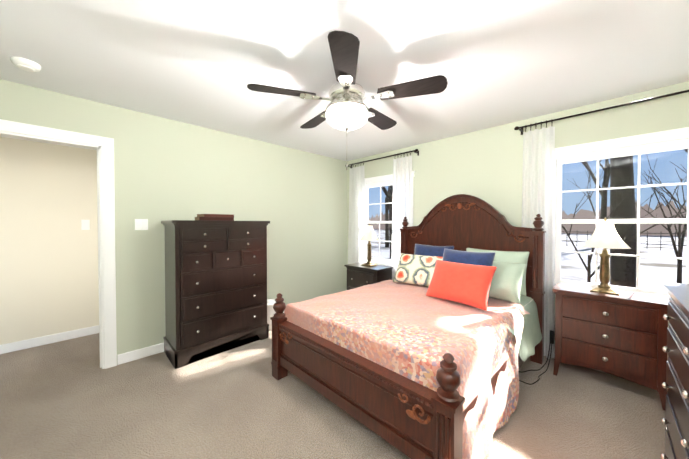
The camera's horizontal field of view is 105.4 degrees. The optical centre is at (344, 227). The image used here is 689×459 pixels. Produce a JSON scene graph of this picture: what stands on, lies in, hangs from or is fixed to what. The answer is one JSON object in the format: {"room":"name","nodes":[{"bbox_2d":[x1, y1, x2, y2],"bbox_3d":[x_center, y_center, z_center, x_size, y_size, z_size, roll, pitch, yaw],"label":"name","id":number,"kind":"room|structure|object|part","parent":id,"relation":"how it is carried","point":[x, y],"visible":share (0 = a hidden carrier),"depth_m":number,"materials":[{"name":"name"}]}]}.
{"room":"bedroom","nodes":[
{"label":"bedroom","id":0,"kind":"room"},
{"bbox_2d":[0,137,98,344],"bbox_3d":[-2.580,0.066,3.718,5.350,2.440,0.120,-1,1,-45],"label":"wall","id":1,"kind":"structure","parent":0,"point":[49,282],"depth_m":2.90,"materials":[{"name":"beige paint"}]},
{"bbox_2d":[0,325,98,353],"bbox_3d":[-3.098,1.248,3.122,3.450,0.095,0.015,-1,1,-45],"label":"baseboard","id":2,"kind":"structure","parent":1,"relation":"attached to","point":[29,343],"depth_m":2.91,"materials":[{"name":"white wood"}]},
{"bbox_2d":[81,220,89,229],"bbox_3d":[-3.079,-0.030,3.120,0.070,0.120,0.018,-1,1,-45],"label":"hall light switch","id":3,"kind":"object","parent":1,"relation":"attached to","point":[85,224],"visible":1,"depth_m":3.12,"materials":[{"name":"white plastic"}]},
{"bbox_2d":[0,79,346,354],"bbox_3d":[-1.470,0.073,3.243,4.150,2.440,0.120,-1,1,-45],"label":"wall","id":4,"kind":"structure","parent":0,"point":[166,169],"depth_m":2.90,"materials":[{"name":"green paint"}]},
{"bbox_2d":[0,119,116,368],"bbox_3d":[-2.532,0.244,2.186,0.930,2.130,0.160,-1,1,-45],"label":"door frame","id":5,"kind":"structure","parent":4,"relation":"attached to","point":[103,147],"depth_m":2.41,"materials":[{"name":"white wood"}]},
{"bbox_2d":[135,219,147,229],"bbox_3d":[-2.013,-0.027,2.604,0.104,0.110,0.015,-1,1,-45],"label":"double light switch","id":6,"kind":"object","parent":4,"relation":"attached to","point":[141,224],"visible":1,"depth_m":2.60,"materials":[{"name":"white plastic"}]},
{"bbox_2d":[117,310,284,364],"bbox_3d":[-1.066,1.241,3.568,3.065,0.095,0.015,-1,1,-45],"label":"baseboard","id":7,"kind":"structure","parent":4,"relation":"attached to","point":[126,357],"depth_m":2.60,"materials":[{"name":"white wood"}]},
{"bbox_2d":[0,330,667,458],"bbox_3d":[-0.747,1.363,1.900,5.350,0.100,5.470,-1,1,-45],"label":"floor","id":8,"kind":"structure","parent":0,"point":[68,399],"depth_m":1.85,"materials":[{"name":"carpet"}]},
{"bbox_2d":[161,220,269,368],"bbox_3d":[-1.373,0.614,2.885,0.976,1.370,0.496,-1,1,-45],"label":"dresser","id":9,"kind":"object","parent":8,"relation":"on","point":[215,287],"visible":1,"depth_m":2.65,"materials":[{"name":"brown wood"}]},
{"bbox_2d":[194,214,233,220],"bbox_3d":[-1.417,-0.106,2.854,0.355,0.067,0.254,-1,1,-45],"label":"books","id":10,"kind":"object","parent":9,"relation":"on","point":[219,217],"visible":0.94,"depth_m":2.77,"materials":[{"name":"brown paper"}]},
{"bbox_2d":[267,299,275,329],"bbox_3d":[-0.950,1.125,3.389,0.260,0.332,0.260,-1,1,-45],"label":"waste bin","id":11,"kind":"object","parent":8,"relation":"on","point":[271,312],"visible":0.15,"depth_m":3.28,"materials":[{"name":"white plastic"}]},
{"bbox_2d":[344,262,392,289],"bbox_3d":[0.346,0.926,3.881,0.396,0.715,0.628,-1,1,-45],"label":"nightstand","id":12,"kind":"object","parent":8,"relation":"on","point":[358,275],"visible":0.38,"depth_m":3.75,"materials":[{"name":"brown wood"}]},
{"bbox_2d":[360,223,378,266],"bbox_3d":[0.369,0.254,3.887,0.296,0.625,0.296,-1,1,-45],"label":"lamp","id":13,"kind":"object","parent":12,"relation":"on","point":[369,235],"visible":1,"depth_m":3.84,"materials":[{"name":"gold metal"}]},
{"bbox_3d":[0.369,0.083,3.885,0.296,0.217,0.296,-1,1,-45],"label":"lamp shade","id":14,"kind":"part","parent":13,"relation":"part of","materials":[{"name":"white fabric"}]},
{"bbox_2d":[270,194,545,458],"bbox_3d":[0.652,0.467,2.423,2.021,1.678,1.661,-1,1,-45],"label":"bed","id":15,"kind":"object","parent":8,"relation":"on","point":[412,371],"visible":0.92,"depth_m":1.80,"materials":[{"name":"brown wood"}]},
{"bbox_2d":[393,244,529,310],"bbox_3d":[1.040,0.430,2.660,0.842,0.424,1.271,-1,1,-45],"label":"pillows","id":16,"kind":"object","parent":15,"relation":"on","point":[476,278],"visible":1,"depth_m":2.37,"materials":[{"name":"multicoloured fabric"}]},
{"bbox_2d":[519,330,553,384],"bbox_3d":[1.701,1.145,2.393,0.554,0.317,0.265,-1,1,-45],"label":"power cord","id":17,"kind":"object","parent":8,"relation":"on","point":[551,337],"visible":0.88,"depth_m":2.46,"materials":[{"name":"black plastic"}]},
{"bbox_2d":[552,283,668,410],"bbox_3d":[2.183,0.926,2.196,0.354,0.765,0.670,-1,1,-45],"label":"nightstand","id":18,"kind":"object","parent":8,"relation":"on","point":[623,334],"visible":0.92,"depth_m":2.07,"materials":[{"name":"brown wood"}]},
{"bbox_2d":[582,217,630,294],"bbox_3d":[2.192,0.229,2.209,0.296,0.625,0.296,-1,1,-45],"label":"lamp","id":19,"kind":"object","parent":18,"relation":"on","point":[605,236],"visible":1,"depth_m":2.18,"materials":[{"name":"white fabric"}]},
{"bbox_3d":[2.192,0.058,2.206,0.296,0.217,0.296,-1,1,-45],"label":"lamp shade","id":20,"kind":"part","parent":19,"relation":"part of","materials":[{"name":"white fabric"}]},
{"bbox_2d":[660,282,688,458],"bbox_3d":[1.213,0.818,0.596,1.855,1.030,0.507,-1,1,-45],"label":"dresser","id":21,"kind":"object","parent":8,"relation":"on","point":[676,385],"visible":1,"depth_m":1.15,"materials":[{"name":"brown wood"}]},
{"bbox_2d":[0,0,688,160],"bbox_3d":[-0.747,-1.176,1.862,5.350,0.100,5.470,-1,1,-45],"label":"ceiling","id":22,"kind":"structure","parent":0,"point":[203,63],"depth_m":1.74,"materials":[{"name":"white paint"}]},
{"bbox_2d":[10,56,40,71],"bbox_3d":[-2.175,-1.104,1.793,0.136,0.043,0.136,-1,1,-45],"label":"smoke detector","id":23,"kind":"object","parent":22,"relation":"attached to","point":[25,64],"visible":1,"depth_m":1.76,"materials":[{"name":"white plastic"}]},
{"bbox_2d":[247,30,447,169],"bbox_3d":[0.025,-0.768,1.898,1.255,0.718,1.266,-1,1,-45],"label":"ceiling fan","id":24,"kind":"object","parent":22,"relation":"hanging from","point":[347,108],"visible":1,"depth_m":1.73,"materials":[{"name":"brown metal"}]},
{"bbox_3d":[0.017,-0.761,1.861,0.300,0.112,0.300,-1,1,-45],"label":"lamp shade","id":25,"kind":"part","parent":24,"relation":"part of","materials":[{"name":"white glass"}]},
{"bbox_2d":[347,81,688,360],"bbox_3d":[1.518,0.072,3.293,0.150,2.440,4.270,-1,1,-45],"label":"wall","id":26,"kind":"structure","parent":0,"point":[486,165],"depth_m":2.92,"materials":[{"name":"green paint"}]},
{"bbox_2d":[345,149,418,167],"bbox_3d":[0.536,-1.039,4.069,0.118,0.070,1.384,-1,1,-45],"label":"curtain rod","id":27,"kind":"object","parent":26,"relation":"attached to","point":[416,151],"visible":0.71,"depth_m":3.89,"materials":[{"name":"brown metal"}]},
{"bbox_2d":[348,161,365,263],"bbox_3d":[0.204,0.091,4.362,0.074,2.332,0.400,-1,1,-45],"label":"curtain","id":28,"kind":"object","parent":27,"relation":"hanging from","point":[356,244],"visible":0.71,"depth_m":4.35,"materials":[{"name":"white fabric"}]},
{"bbox_2d":[391,150,412,279],"bbox_3d":[0.823,0.100,3.741,0.072,2.332,0.355,-1,1,-45],"label":"curtain","id":29,"kind":"object","parent":27,"relation":"hanging from","point":[402,208],"visible":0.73,"depth_m":3.77,"materials":[{"name":"white fabric"}]},
{"bbox_2d":[365,171,414,265],"bbox_3d":[0.645,-0.065,4.133,0.195,1.470,1.095,-1,1,-45],"label":"window","id":30,"kind":"structure","parent":26,"relation":"in","point":[378,204],"depth_m":4.22,"materials":[{"name":"white"}]},
{"bbox_2d":[514,90,688,134],"bbox_3d":[2.321,-1.012,2.280,0.118,0.070,1.439,-1,1,-45],"label":"curtain rod","id":31,"kind":"object","parent":26,"relation":"attached to","point":[612,107],"visible":0.98,"depth_m":2.28,"materials":[{"name":"brown metal"}]},
{"bbox_2d":[522,119,554,358],"bbox_3d":[1.932,0.116,2.630,0.070,2.332,0.295,-1,1,-45],"label":"curtain","id":32,"kind":"object","parent":31,"relation":"hanging from","point":[538,186],"visible":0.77,"depth_m":2.59,"materials":[{"name":"white fabric"}]},
{"bbox_2d":[555,127,688,299],"bbox_3d":[2.432,-0.038,2.342,0.195,1.470,1.095,-1,1,-45],"label":"window","id":33,"kind":"structure","parent":26,"relation":"in","point":[638,194],"depth_m":2.30,"materials":[{"name":"white"}]}
]}

